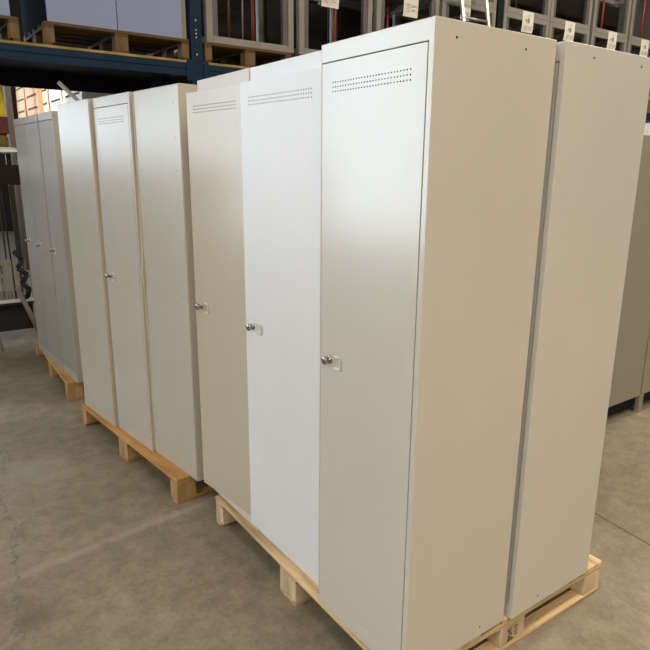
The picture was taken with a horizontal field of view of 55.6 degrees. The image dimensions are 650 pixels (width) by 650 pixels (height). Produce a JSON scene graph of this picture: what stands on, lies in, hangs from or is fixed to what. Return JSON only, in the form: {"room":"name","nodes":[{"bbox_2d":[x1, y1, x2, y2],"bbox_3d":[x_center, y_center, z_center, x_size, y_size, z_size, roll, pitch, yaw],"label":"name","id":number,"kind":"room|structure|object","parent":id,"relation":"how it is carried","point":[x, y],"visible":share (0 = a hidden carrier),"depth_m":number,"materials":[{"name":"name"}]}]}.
{"room":"warehouse","nodes":[
{"label":"warehouse","id":0,"kind":"room"},
{"bbox_2d":[0,0,413,231],"bbox_3d":[-6.125,-5.811,14.426,22.000,7.000,0.200,-10,18,-34],"label":"wall","id":1,"kind":"structure","parent":0,"point":[15,9],"depth_m":14.16,"materials":[{"name":"grey"}]},
{"bbox_2d":[0,231,649,649],"bbox_3d":[0.613,0.066,6.205,22.400,0.200,23.400,-10,18,-34],"label":"floor","id":2,"kind":"structure","parent":0,"point":[97,551],"depth_m":2.47,"materials":[{"name":"concrete"}]},
{"bbox_2d":[3,86,29,269],"bbox_3d":[-4.386,-4.211,8.245,0.110,7.000,0.110,-10,18,-34],"label":"steel column","id":3,"kind":"structure","parent":2,"relation":"on","point":[6,89],"depth_m":8.70,"materials":[{"name":"metal"}]},
{"bbox_2d":[0,149,35,331],"bbox_3d":[-3.168,-0.643,5.186,1.200,1.624,0.640,-10,18,-34],"label":"trolley","id":4,"kind":"object","parent":2,"relation":"on","point":[13,315],"depth_m":5.32,"materials":[{"name":"grey metal"}]},
{"bbox_2d":[0,134,8,146],"bbox_3d":[-3.000,-1.498,5.016,0.720,0.120,0.370,-10,18,-34],"label":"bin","id":5,"kind":"object","parent":4,"relation":"on","point":[4,141],"visible":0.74,"depth_m":5.05,"materials":[{"name":"plastic"}]},
{"bbox_2d":[0,116,8,134],"bbox_3d":[-3.000,-1.623,4.990,0.725,0.134,0.400,-10,18,-34],"label":"box","id":6,"kind":"object","parent":5,"relation":"on","point":[4,128],"visible":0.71,"depth_m":5.02,"materials":[{"name":"red"}]},
{"bbox_2d":[0,85,5,116],"bbox_3d":[-2.998,-1.810,4.942,0.725,0.250,0.300,-10,18,-34],"label":"bin","id":7,"kind":"object","parent":6,"relation":"on","point":[2,103],"visible":0.82,"depth_m":5.03,"materials":[{"name":"yellow plastic"}]},
{"bbox_2d":[0,205,11,296],"bbox_3d":[-2.732,-0.680,5.251,0.013,0.971,0.064,-7,16,-26],"label":"rod","id":8,"kind":"object","parent":4,"relation":"on","point":[0,205],"visible":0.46,"depth_m":5.23,"materials":[{"name":"grey"}]},
{"bbox_2d":[0,187,16,298],"bbox_3d":[-2.719,-0.691,5.296,0.065,0.971,0.013,13,19,41],"label":"rod","id":9,"kind":"object","parent":4,"relation":"on","point":[0,187],"visible":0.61,"depth_m":5.28,"materials":[{"name":"grey"}]},
{"bbox_2d":[0,149,16,152],"bbox_3d":[-3.162,-1.417,4.987,1.200,0.025,0.600,-10,18,-34],"label":"shelf","id":10,"kind":"object","parent":4,"relation":"attached to","point":[1,150],"depth_m":5.04,"materials":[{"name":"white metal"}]},
{"bbox_2d":[8,187,22,292],"bbox_3d":[-2.658,-0.693,5.303,0.012,0.971,0.064,-9,17,-31],"label":"rod","id":11,"kind":"object","parent":4,"relation":"on","point":[8,187],"visible":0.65,"depth_m":5.26,"materials":[{"name":"grey"}]},
{"bbox_2d":[0,291,33,306],"bbox_3d":[-3.171,-0.185,5.304,1.120,0.020,0.600,-10,18,-34],"label":"shelf","id":12,"kind":"object","parent":4,"relation":"attached to","point":[11,303],"depth_m":5.34,"materials":[{"name":"grey metal"}]},
{"bbox_2d":[12,250,31,298],"bbox_3d":[-2.563,-0.423,5.228,0.106,0.437,0.115,8,16,28],"label":"hose","id":13,"kind":"object","parent":4,"relation":"hanging from","point":[15,253],"visible":0.97,"depth_m":5.20,"materials":[{"name":"black rubber"}]},
{"bbox_2d":[15,287,37,333],"bbox_3d":[-2.499,-0.080,5.239,0.203,0.493,0.039,-2,15,-10],"label":"tube","id":14,"kind":"object","parent":2,"relation":"on","point":[18,290],"visible":0.66,"depth_m":5.20,"materials":[{"name":"grey metal"}]},
{"bbox_2d":[34,340,84,400],"bbox_3d":[-1.616,0.248,4.781,0.975,0.123,1.200,-9,17,-33],"label":"wooden pallet","id":15,"kind":"object","parent":2,"relation":"on","point":[74,390],"visible":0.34,"depth_m":4.11,"materials":[{"name":"wood"}]},
{"bbox_2d":[14,117,49,357],"bbox_3d":[-1.949,-0.628,4.545,0.446,1.687,0.314,-11,18,-37],"label":"locker","id":16,"kind":"object","parent":15,"relation":"on","point":[19,124],"visible":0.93,"depth_m":4.41,"materials":[{"name":"metal"}]},
{"bbox_2d":[24,114,63,369],"bbox_3d":[-1.752,-0.563,4.298,0.446,1.687,0.314,-11,18,-37],"label":"locker","id":17,"kind":"object","parent":15,"relation":"on","point":[31,122],"visible":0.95,"depth_m":4.15,"materials":[{"name":"metal"}]},
{"bbox_2d":[38,111,82,382],"bbox_3d":[-1.549,-0.498,4.052,0.446,1.687,0.314,-11,18,-37],"label":"locker","id":18,"kind":"object","parent":15,"relation":"on","point":[48,123],"visible":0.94,"depth_m":3.88,"materials":[{"name":"metal"}]},
{"bbox_2d":[57,81,78,100],"bbox_3d":[-0.936,-0.803,4.955,2.118,2.012,0.028,-10,18,-34],"label":"tube","id":19,"kind":"object","parent":2,"relation":"on","point":[59,83],"visible":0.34,"depth_m":4.15,"materials":[{"name":"grey"}]},
{"bbox_2d":[81,404,214,503],"bbox_3d":[-0.695,0.571,3.552,0.975,0.123,1.200,-12,19,-39],"label":"wooden pallet","id":20,"kind":"object","parent":2,"relation":"on","point":[183,486],"visible":0.27,"depth_m":3.00,"materials":[{"name":"wood"}]},
{"bbox_2d":[57,99,118,426],"bbox_3d":[-1.119,-0.335,3.429,0.424,1.687,0.425,-12,19,-40],"label":"locker","id":21,"kind":"object","parent":20,"relation":"on","point":[75,118],"visible":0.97,"depth_m":3.25,"materials":[{"name":"metal"}]},
{"bbox_2d":[92,92,155,451],"bbox_3d":[-0.836,-0.255,3.125,0.446,1.687,0.398,-12,19,-40],"label":"locker","id":22,"kind":"object","parent":20,"relation":"on","point":[112,114],"visible":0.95,"depth_m":2.96,"materials":[{"name":"metal"}]},
{"bbox_2d":[132,83,203,480],"bbox_3d":[-0.551,-0.181,2.843,0.438,1.687,0.404,-12,19,-40],"label":"locker","id":23,"kind":"object","parent":20,"relation":"on","point":[160,125],"visible":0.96,"depth_m":2.67,"materials":[{"name":"metal"}]},
{"bbox_2d":[147,54,161,87],"bbox_3d":[-1.748,-2.122,6.418,0.145,3.900,0.130,-10,18,-34],"label":"upright","id":24,"kind":"object","parent":2,"relation":"on","point":[155,83],"visible":0.02,"depth_m":6.29,"materials":[{"name":"blue metal"}]},
{"bbox_2d":[0,68,150,93],"bbox_3d":[-3.398,-2.162,5.189,3.952,0.265,0.051,-10,18,-34],"label":"beam","id":25,"kind":"structure","parent":24,"relation":"attached to","point":[8,77],"depth_m":5.85,"materials":[{"name":"blue metal"}]},
{"bbox_3d":[1.561,-3.013,8.646,8.037,0.265,0.051,-10,18,-34],"label":"beam","id":26,"kind":"structure","parent":24,"relation":"attached to","visible":0},
{"bbox_3d":[3.499,-3.264,9.367,4.002,0.050,0.983,-10,18,-34],"label":"tray","id":27,"kind":"object","parent":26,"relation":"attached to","visible":0},
{"bbox_3d":[3.499,-3.298,9.359,4.002,0.019,1.083,-10,18,-34],"label":"deck","id":28,"kind":"object","parent":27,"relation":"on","visible":0},
{"bbox_3d":[4.655,-3.559,10.023,0.900,0.173,0.840,-10,18,-34],"label":"bearer","id":29,"kind":"object","parent":28,"relation":"on","visible":0},
{"bbox_2d":[601,40,649,99],"bbox_3d":[4.669,-4.031,9.903,0.920,0.800,0.850,-10,18,-34],"label":"stillage","id":30,"kind":"object","parent":29,"relation":"on","point":[630,43],"visible":0.12,"depth_m":9.35,"materials":[{"name":"grey metal"}]},
{"bbox_2d":[597,0,649,50],"bbox_3d":[4.675,-4.806,9.704,0.920,0.800,0.850,-10,18,-34],"label":"stillage","id":31,"kind":"object","parent":30,"relation":"on","point":[611,11],"visible":0.45,"depth_m":9.93,"materials":[{"name":"grey metal"}]},
{"bbox_2d":[639,0,645,37],"bbox_3d":[4.875,-4.721,9.449,0.044,0.700,0.032,-10,18,-34],"label":"pole","id":32,"kind":"object","parent":31,"relation":"in","point":[644,4],"visible":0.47,"depth_m":9.44,"materials":[{"name":"metal"}]},
{"bbox_2d":[639,39,648,56],"bbox_3d":[4.918,-4.256,9.474,0.240,0.240,0.021,-10,18,-34],"label":"paper tag","id":33,"kind":"object","parent":30,"relation":"attached to","point":[644,43],"visible":1,"depth_m":9.47,"materials":[{"name":"white"}]},
{"bbox_3d":[2.315,-3.158,8.392,0.900,0.173,0.840,-10,18,-34],"label":"bearer","id":34,"kind":"object","parent":28,"relation":"on","visible":0},
{"bbox_2d":[466,11,549,37],"bbox_3d":[2.330,-3.629,8.273,0.920,0.800,0.850,-10,18,-34],"label":"stillage","id":35,"kind":"object","parent":34,"relation":"on","point":[543,25],"visible":0.23,"depth_m":7.98,"materials":[{"name":"grey metal"}]},
{"bbox_2d":[477,0,550,28],"bbox_3d":[2.335,-4.405,8.073,0.920,0.800,0.850,-10,18,-34],"label":"stillage","id":36,"kind":"object","parent":35,"relation":"on","point":[546,7],"visible":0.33,"depth_m":8.02,"materials":[{"name":"grey metal"}]},
{"bbox_2d":[521,11,533,33],"bbox_3d":[2.588,-3.859,7.849,0.235,0.245,0.021,-10,18,-34],"label":"paper tag","id":37,"kind":"object","parent":35,"relation":"hanging from","point":[528,17],"visible":1,"depth_m":7.85,"materials":[{"name":"white"}]},
{"bbox_3d":[3.071,-3.287,8.918,0.900,0.173,0.840,-10,18,-34],"label":"bearer","id":38,"kind":"object","parent":28,"relation":"on","visible":0},
{"bbox_2d":[519,22,589,44],"bbox_3d":[3.085,-3.759,8.799,0.920,0.800,0.850,-10,18,-34],"label":"stillage","id":39,"kind":"object","parent":38,"relation":"on","point":[584,34],"visible":0.14,"depth_m":8.51,"materials":[{"name":"grey metal"}]},
{"bbox_2d":[510,0,592,36],"bbox_3d":[3.091,-4.535,8.600,0.920,0.800,0.850,-10,18,-34],"label":"stillage","id":40,"kind":"object","parent":39,"relation":"on","point":[535,6],"visible":0.44,"depth_m":8.62,"materials":[{"name":"grey metal"}]},
{"bbox_2d":[563,21,574,41],"bbox_3d":[3.323,-3.985,8.362,0.245,0.245,0.021,-10,18,-34],"label":"paper tag","id":41,"kind":"object","parent":39,"relation":"attached to","point":[569,26],"visible":1,"depth_m":8.36,"materials":[{"name":"white"}]},
{"bbox_3d":[3.867,-3.424,9.473,0.900,0.173,0.840,-10,18,-34],"label":"bearer","id":42,"kind":"object","parent":28,"relation":"on","visible":0},
{"bbox_2d":[557,31,626,52],"bbox_3d":[3.881,-3.895,9.354,0.920,0.800,0.850,-10,18,-34],"label":"stillage","id":43,"kind":"object","parent":42,"relation":"on","point":[621,42],"visible":0.19,"depth_m":9.04,"materials":[{"name":"grey metal"}]},
{"bbox_2d":[555,0,631,43],"bbox_3d":[3.887,-4.671,9.155,0.920,0.800,0.850,-10,18,-34],"label":"stillage","id":44,"kind":"object","parent":43,"relation":"on","point":[570,10],"visible":0.5,"depth_m":9.22,"materials":[{"name":"grey metal"}]},
{"bbox_2d":[600,0,604,28],"bbox_3d":[4.120,-4.598,9.150,0.044,0.601,0.032,-10,18,-34],"label":"pole","id":45,"kind":"object","parent":44,"relation":"on","point":[603,5],"visible":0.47,"depth_m":9.14,"materials":[{"name":"metal"}]},
{"bbox_2d":[606,31,616,49],"bbox_3d":[4.178,-4.132,8.958,0.240,0.245,0.021,-10,18,-34],"label":"paper tag","id":46,"kind":"object","parent":43,"relation":"attached to","point":[612,36],"visible":1,"depth_m":8.95,"materials":[{"name":"white"}]},
{"bbox_2d":[185,0,202,84],"bbox_3d":[-1.166,-1.917,5.634,0.145,3.900,0.130,-10,18,-34],"label":"upright","id":47,"kind":"object","parent":2,"relation":"on","point":[192,7],"visible":0.36,"depth_m":5.44,"materials":[{"name":"blue metal"}]},
{"bbox_2d":[0,42,192,80],"bbox_3d":[-2.797,-1.991,4.369,3.952,0.180,0.051,-10,18,-34],"label":"beam","id":48,"kind":"structure","parent":47,"relation":"attached to","point":[8,51],"depth_m":4.99,"materials":[{"name":"blue metal"}]},
{"bbox_2d":[0,59,169,80],"bbox_3d":[-3.099,-2.132,4.767,3.952,0.050,0.983,-10,18,-34],"label":"tray","id":49,"kind":"object","parent":48,"relation":"attached to","point":[4,63],"visible":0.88,"depth_m":5.61,"materials":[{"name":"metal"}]},
{"bbox_2d":[0,39,186,61],"bbox_3d":[-3.100,-2.166,4.759,3.952,0.020,1.083,-10,18,-34],"label":"deck","id":50,"kind":"object","parent":49,"relation":"on","point":[1,40],"visible":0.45,"depth_m":4.95,"materials":[{"name":"wood"}]},
{"bbox_2d":[0,15,20,41],"bbox_3d":[-3.017,-2.234,4.639,1.170,0.173,0.800,-10,18,-34],"label":"wooden pallet","id":51,"kind":"object","parent":50,"relation":"on","point":[9,25],"visible":0.79,"depth_m":4.65,"materials":[{"name":"wood"}]},
{"bbox_2d":[0,0,9,15],"bbox_3d":[-3.012,-2.802,4.493,1.070,1.000,0.780,-10,18,-34],"label":"storage box","id":52,"kind":"object","parent":51,"relation":"on","point":[4,4],"visible":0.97,"depth_m":4.58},
{"bbox_2d":[23,21,189,59],"bbox_3d":[-1.912,-2.424,5.409,1.190,0.173,0.800,-10,18,-34],"label":"wooden pallet","id":53,"kind":"object","parent":50,"relation":"on","point":[48,32],"visible":0.68,"depth_m":5.25,"materials":[{"name":"wood"}]},
{"bbox_2d":[20,0,46,35],"bbox_3d":[-2.383,-2.912,4.938,0.026,1.000,0.770,-10,18,-34],"label":"board","id":54,"kind":"object","parent":53,"relation":"on","point":[33,12],"visible":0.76,"depth_m":5.02,"materials":[{"name":"black"}]},
{"bbox_2d":[45,0,116,29],"bbox_3d":[-2.149,-2.950,5.095,0.542,1.000,0.780,-10,18,-34],"label":"storage box","id":55,"kind":"object","parent":53,"relation":"on","point":[91,13],"visible":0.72,"depth_m":4.90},
{"bbox_2d":[115,0,181,38],"bbox_3d":[-1.697,-3.028,5.410,0.562,1.000,0.780,-10,18,-34],"label":"storage box","id":56,"kind":"object","parent":53,"relation":"on","point":[152,17],"visible":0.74,"depth_m":5.20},
{"bbox_2d":[181,0,186,38],"bbox_3d":[-1.439,-3.069,5.578,0.045,1.000,0.700,-10,18,-34],"label":"board","id":57,"kind":"object","parent":53,"relation":"on","point":[183,14],"visible":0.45,"depth_m":5.39,"materials":[{"name":"beige"}]},
{"bbox_2d":[203,61,241,78],"bbox_3d":[0.492,-2.555,6.662,3.924,0.180,0.051,-10,18,-34],"label":"beam","id":58,"kind":"structure","parent":47,"relation":"attached to","point":[209,71],"depth_m":5.59,"materials":[{"name":"blue metal"}]},
{"bbox_2d":[161,75,203,83],"bbox_3d":[0.190,-2.696,7.060,3.924,0.050,0.983,-10,18,-34],"label":"tray","id":59,"kind":"object","parent":58,"relation":"attached to","point":[172,78],"visible":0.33,"depth_m":6.21,"materials":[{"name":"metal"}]},
{"bbox_2d":[209,63,251,68],"bbox_3d":[0.190,-2.730,7.052,3.924,0.020,1.083,-10,18,-34],"label":"deck","id":60,"kind":"object","parent":59,"relation":"on","point":[214,64],"visible":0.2,"depth_m":5.66,"materials":[{"name":"wood"}]},
{"bbox_2d":[174,42,291,66],"bbox_3d":[-0.962,-2.602,6.131,0.920,0.173,0.900,-10,18,-34],"label":"wooden pallet","id":61,"kind":"object","parent":60,"relation":"on","point":[218,53],"visible":0.45,"depth_m":5.88,"materials":[{"name":"wood"}]},
{"bbox_2d":[174,0,293,52],"bbox_3d":[-0.924,-3.071,6.005,0.920,0.800,0.850,-10,18,-34],"label":"stillage","id":62,"kind":"object","parent":61,"relation":"on","point":[213,12],"visible":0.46,"depth_m":5.96,"materials":[{"name":"grey metal"}]},
{"bbox_2d":[227,0,229,37],"bbox_3d":[-0.917,-3.033,5.848,0.040,0.740,0.028,-10,18,-34],"label":"pole","id":63,"kind":"object","parent":62,"relation":"in","point":[228,1],"visible":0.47,"depth_m":5.87,"materials":[{"name":"brown metal"}]},
{"bbox_2d":[252,0,254,40],"bbox_3d":[-0.721,-3.045,6.181,0.040,0.601,0.028,-10,18,-34],"label":"pole","id":64,"kind":"object","parent":62,"relation":"in","point":[253,23],"visible":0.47,"depth_m":6.18,"materials":[{"name":"metal"}]},
{"bbox_3d":[-0.138,-2.737,6.682,0.900,0.173,0.840,-10,18,-34],"label":"bearer","id":65,"kind":"object","parent":60,"relation":"on","visible":0},
{"bbox_2d":[255,0,372,57],"bbox_3d":[-0.124,-3.208,6.562,0.920,0.800,0.850,-10,18,-34],"label":"stillage","id":66,"kind":"object","parent":65,"relation":"on","point":[310,19],"visible":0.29,"depth_m":6.60,"materials":[{"name":"grey metal"}]},
{"bbox_2d":[321,0,338,8],"bbox_3d":[0.055,-3.316,6.112,0.210,0.300,0.021,-10,18,-34],"label":"paper tag","id":67,"kind":"object","parent":66,"relation":"attached to","point":[326,3],"visible":1,"depth_m":6.15,"materials":[{"name":"white"}]},
{"bbox_2d":[333,8,335,41],"bbox_3d":[0.102,-3.152,6.299,0.036,0.760,0.024,-10,18,-34],"label":"pole","id":68,"kind":"object","parent":66,"relation":"in","point":[334,30],"visible":0.47,"depth_m":6.32,"materials":[{"name":"metal"}]},
{"bbox_3d":[0.658,-2.874,7.237,0.900,0.173,0.840,-10,18,-34],"label":"bearer","id":69,"kind":"object","parent":60,"relation":"on","visible":0},
{"bbox_2d":[329,0,439,42],"bbox_3d":[0.672,-3.345,7.117,0.920,0.800,0.850,-10,18,-34],"label":"stillage","id":70,"kind":"object","parent":69,"relation":"on","point":[348,23],"visible":0.21,"depth_m":7.13,"materials":[{"name":"grey metal"}]},
{"bbox_2d":[346,0,419,8],"bbox_3d":[0.678,-4.121,6.918,0.920,0.800,0.850,-10,18,-34],"label":"stillage","id":71,"kind":"object","parent":70,"relation":"on","point":[393,3],"visible":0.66,"depth_m":7.29,"materials":[{"name":"grey metal"}]},
{"bbox_2d":[386,3,389,27],"bbox_3d":[0.696,-3.256,6.922,0.040,0.660,0.028,-10,18,-34],"label":"pole","id":72,"kind":"object","parent":70,"relation":"on","point":[387,15],"visible":0.35,"depth_m":6.87,"materials":[{"name":"metal"}]},
{"bbox_2d":[403,0,418,17],"bbox_3d":[0.944,-3.580,6.703,0.222,0.420,0.021,-10,18,-34],"label":"paper tag","id":73,"kind":"object","parent":70,"relation":"hanging from","point":[410,9],"visible":1,"depth_m":6.74,"materials":[{"name":"white"}]},
{"bbox_3d":[1.446,-3.009,7.786,0.900,0.173,0.840,-10,18,-34],"label":"bearer","id":74,"kind":"object","parent":60,"relation":"on","visible":0},
{"bbox_2d":[393,0,495,26],"bbox_3d":[1.460,-3.480,7.667,0.920,0.800,0.850,-10,18,-34],"label":"stillage","id":75,"kind":"object","parent":74,"relation":"on","point":[444,4],"visible":0.2,"depth_m":7.46,"materials":[{"name":"grey metal"}]},
{"bbox_2d":[418,0,496,18],"bbox_3d":[1.466,-4.256,7.468,0.920,0.800,0.850,-10,18,-34],"label":"stillage","id":76,"kind":"object","parent":75,"relation":"on","point":[454,12],"visible":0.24,"depth_m":7.59,"materials":[{"name":"grey metal"}]},
{"bbox_2d":[460,0,470,20],"bbox_3d":[1.648,-3.705,7.192,0.170,0.260,0.021,-10,18,-34],"label":"paper tag","id":77,"kind":"object","parent":75,"relation":"attached to","point":[467,3],"visible":0.61,"depth_m":7.21,"materials":[{"name":"white"}]},
{"bbox_2d":[216,495,601,649],"bbox_3d":[0.267,0.857,2.466,0.975,0.123,1.200,-9,17,-33],"label":"wooden pallet","id":78,"kind":"object","parent":2,"relation":"on","point":[295,584],"visible":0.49,"depth_m":2.16,"materials":[{"name":"brown wood"}]},
{"bbox_2d":[186,68,259,530],"bbox_3d":[-0.226,-0.077,2.448,0.491,1.687,0.395,-10,18,-34],"label":"locker","id":79,"kind":"object","parent":78,"relation":"on","point":[213,111],"visible":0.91,"depth_m":2.31,"materials":[{"name":"metal"}]},
{"bbox_2d":[240,50,321,585],"bbox_3d":[0.021,0.007,2.128,0.484,1.687,0.430,-10,18,-34],"label":"locker","id":80,"kind":"object","parent":78,"relation":"on","point":[280,102],"visible":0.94,"depth_m":1.97,"materials":[{"name":"metal"}]},
{"bbox_2d":[319,16,556,649],"bbox_3d":[0.265,0.102,1.764,0.447,1.687,0.413,-10,18,-34],"label":"locker","id":81,"kind":"object","parent":78,"relation":"on","point":[434,129],"visible":1,"depth_m":1.58,"materials":[{"name":"beige metal"}]},
{"bbox_2d":[504,41,649,618],"bbox_3d":[0.644,0.042,2.013,0.418,1.687,0.413,-10,18,-34],"label":"locker","id":82,"kind":"object","parent":78,"relation":"on","point":[599,100],"visible":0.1,"depth_m":1.80,"materials":[{"name":"metal"}]},
{"bbox_2d":[460,0,489,25],"bbox_3d":[1.867,-2.286,7.174,0.470,3.901,0.827,-10,18,-34],"label":"ladder","id":83,"kind":"object","parent":2,"relation":"on","point":[463,17],"visible":0.06,"depth_m":7.07,"materials":[{"name":"silver metal"}]},
{"bbox_2d":[495,0,503,28],"bbox_3d":[2.112,-2.479,7.919,0.145,3.900,0.130,-10,18,-34],"label":"upright","id":84,"kind":"object","parent":2,"relation":"on","point":[500,3],"visible":0.04,"depth_m":7.54,"materials":[{"name":"blue metal"}]},
{"bbox_2d":[607,391,649,414],"bbox_3d":[1.877,0.454,4.091,0.950,0.120,0.443,-10,18,-34],"label":"stand","id":85,"kind":"object","parent":2,"relation":"on","point":[638,401],"visible":0.05,"depth_m":3.90,"materials":[{"name":"black"}]},
{"bbox_2d":[608,135,649,406],"bbox_3d":[1.700,-0.324,3.735,0.424,1.560,0.410,-10,18,-34],"label":"locker","id":86,"kind":"object","parent":85,"relation":"on","point":[634,323],"visible":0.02,"depth_m":3.61,"materials":[{"name":"metal"}]},
{"bbox_2d":[644,123,649,134],"bbox_3d":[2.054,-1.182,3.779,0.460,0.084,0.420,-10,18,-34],"label":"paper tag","id":87,"kind":"object","parent":86,"relation":"attached to","point":[647,125],"visible":0.22,"depth_m":3.61,"materials":[{"name":"white paper"}]},
{"bbox_2d":[640,326,649,394],"bbox_3d":[2.054,-0.384,3.981,0.424,1.560,0.411,-10,18,-34],"label":"locker","id":88,"kind":"object","parent":85,"relation":"on","point":[645,384],"visible":0.02,"depth_m":3.88,"materials":[{"name":"metal"}]},
{"bbox_3d":[-4.296,-1.860,9.948,0.800,1.600,0.600,-10,18,-34],"label":"carton","id":89,"kind":"object","parent":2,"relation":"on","visible":0},
{"bbox_3d":[-4.285,-2.716,9.730,0.803,0.165,0.600,-10,18,-34],"label":"carton","id":90,"kind":"object","parent":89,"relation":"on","visible":0},
{"bbox_3d":[-4.289,-2.876,9.686,0.803,0.165,0.600,-10,18,-34],"label":"carton","id":91,"kind":"object","parent":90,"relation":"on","visible":0},
{"bbox_3d":[-4.284,-3.038,9.647,0.803,0.165,0.600,-10,18,-34],"label":"carton","id":92,"kind":"object","parent":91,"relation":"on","visible":0},
{"bbox_2d":[18,112,27,117],"bbox_3d":[-4.286,-3.198,9.604,0.803,0.165,0.600,-10,18,-34],"label":"carton","id":93,"kind":"object","parent":92,"relation":"on","point":[24,114],"visible":0.18,"depth_m":9.31,"materials":[{"name":"brown"}]},
{"bbox_2d":[17,100,26,113],"bbox_3d":[-4.285,-3.359,9.562,0.803,0.165,0.600,-10,18,-34],"label":"carton","id":94,"kind":"object","parent":93,"relation":"on","point":[21,106],"visible":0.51,"depth_m":9.28,"materials":[{"name":"brown"}]},
{"bbox_2d":[16,88,25,102],"bbox_3d":[-4.280,-3.520,9.524,0.803,0.165,0.600,-10,18,-34],"label":"carton","id":95,"kind":"object","parent":94,"relation":"on","point":[20,94],"visible":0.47,"depth_m":9.25,"materials":[{"name":"brown"}]},
{"bbox_3d":[-3.847,-1.701,9.342,0.800,1.600,0.820,-10,18,-34],"label":"carton","id":96,"kind":"object","parent":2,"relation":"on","visible":0},
{"bbox_3d":[-3.840,-2.557,9.123,0.803,0.165,0.820,-10,18,-34],"label":"carton","id":97,"kind":"object","parent":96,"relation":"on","visible":0},
{"bbox_3d":[-3.838,-2.718,9.082,0.803,0.165,0.820,-10,18,-34],"label":"carton","id":98,"kind":"object","parent":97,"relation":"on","visible":0},
{"bbox_3d":[-3.833,-2.879,9.044,0.803,0.165,0.820,-10,18,-34],"label":"carton","id":99,"kind":"object","parent":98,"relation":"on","visible":0},
{"bbox_2d":[27,108,39,115],"bbox_3d":[-3.829,-3.041,9.005,0.803,0.165,0.820,-10,18,-34],"label":"carton","id":100,"kind":"object","parent":99,"relation":"on","point":[34,111],"visible":0.18,"depth_m":8.74,"materials":[{"name":"brown"}]},
{"bbox_2d":[26,95,38,110],"bbox_3d":[-3.831,-3.201,8.961,0.803,0.165,0.820,-10,18,-34],"label":"carton","id":101,"kind":"object","parent":100,"relation":"on","point":[32,103],"visible":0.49,"depth_m":8.71,"materials":[{"name":"brown"}]},
{"bbox_2d":[24,88,37,98],"bbox_3d":[-3.832,-3.361,8.918,0.803,0.165,0.820,-10,18,-34],"label":"carton","id":102,"kind":"object","parent":101,"relation":"on","point":[29,92],"visible":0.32,"depth_m":8.72,"materials":[{"name":"brown"}]},
{"bbox_3d":[-3.421,-1.551,8.769,0.800,1.600,0.540,-10,18,-34],"label":"carton","id":103,"kind":"object","parent":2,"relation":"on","visible":0},
{"bbox_3d":[-3.416,-2.406,8.548,0.804,0.165,0.540,-10,18,-34],"label":"carton","id":104,"kind":"object","parent":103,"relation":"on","visible":0},
{"bbox_3d":[-3.407,-2.569,8.513,0.804,0.165,0.540,-10,18,-34],"label":"carton","id":105,"kind":"object","parent":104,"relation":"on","visible":0},
{"bbox_3d":[-3.411,-2.728,8.467,0.804,0.165,0.540,-10,18,-34],"label":"carton","id":106,"kind":"object","parent":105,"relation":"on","visible":0},
{"bbox_2d":[39,104,50,112],"bbox_3d":[-3.411,-2.889,8.425,0.804,0.165,0.540,-10,18,-34],"label":"carton","id":107,"kind":"object","parent":106,"relation":"on","point":[46,108],"visible":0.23,"depth_m":8.14,"materials":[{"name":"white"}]},
{"bbox_2d":[38,90,49,106],"bbox_3d":[-3.410,-3.050,8.384,0.804,0.165,0.540,-10,18,-34],"label":"carton","id":108,"kind":"object","parent":107,"relation":"on","point":[43,98],"visible":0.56,"depth_m":8.12,"materials":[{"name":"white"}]},
{"bbox_3d":[-3.048,-1.419,8.266,0.800,1.600,0.620,-10,18,-34],"label":"carton","id":109,"kind":"object","parent":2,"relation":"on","visible":0},
{"bbox_3d":[-3.035,-2.276,8.051,0.803,0.165,0.620,-10,18,-34],"label":"carton","id":110,"kind":"object","parent":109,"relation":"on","visible":0},
{"bbox_3d":[-3.040,-2.436,8.005,0.803,0.165,0.620,-10,18,-34],"label":"carton","id":111,"kind":"object","parent":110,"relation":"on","visible":0},
{"bbox_3d":[-3.034,-2.597,7.967,0.803,0.165,0.620,-10,18,-34],"label":"carton","id":112,"kind":"object","parent":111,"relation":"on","visible":0},
{"bbox_2d":[50,100,62,110],"bbox_3d":[-3.033,-2.758,7.926,0.803,0.165,0.620,-10,18,-34],"label":"carton","id":113,"kind":"object","parent":112,"relation":"on","point":[53,106],"visible":0.2,"depth_m":7.74,"materials":[{"name":"beige"}]},
{"bbox_2d":[49,90,62,103],"bbox_3d":[-3.034,-2.918,7.883,0.803,0.165,0.620,-10,18,-34],"label":"carton","id":114,"kind":"object","parent":113,"relation":"on","point":[54,95],"visible":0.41,"depth_m":7.65,"materials":[{"name":"beige"}]},
{"bbox_3d":[-2.593,-1.258,7.653,0.800,1.600,0.840,-10,18,-34],"label":"carton","id":115,"kind":"object","parent":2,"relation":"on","visible":0},
{"bbox_3d":[-2.582,-2.115,7.436,0.803,0.165,0.840,-10,18,-34],"label":"carton","id":116,"kind":"object","parent":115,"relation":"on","visible":0},
{"bbox_3d":[-2.586,-2.275,7.392,0.803,0.165,0.840,-10,18,-34],"label":"carton","id":117,"kind":"object","parent":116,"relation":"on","visible":0},
{"bbox_3d":[-2.585,-2.435,7.350,0.803,0.165,0.840,-10,18,-34],"label":"carton","id":118,"kind":"object","parent":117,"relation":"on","visible":0},
{"bbox_2d":[63,93,107,102],"bbox_3d":[-2.582,-2.596,7.310,0.803,0.165,0.840,-10,18,-34],"label":"carton","id":119,"kind":"object","parent":118,"relation":"on","point":[81,96],"visible":0.16,"depth_m":6.82,"materials":[{"name":"beige"}]},
{"bbox_2d":[62,90,112,98],"bbox_3d":[-2.576,-2.758,7.272,0.803,0.165,0.840,-10,18,-34],"label":"carton","id":120,"kind":"object","parent":119,"relation":"on","point":[65,95],"visible":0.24,"depth_m":6.92,"materials":[{"name":"beige"}]},
{"bbox_2d":[600,0,649,122],"bbox_3d":[9.656,-4.967,11.596,0.200,7.000,23.000,-10,18,-34],"label":"wall","id":121,"kind":"structure","parent":0,"point":[646,23],"depth_m":14.27,"materials":[{"name":"grey"}]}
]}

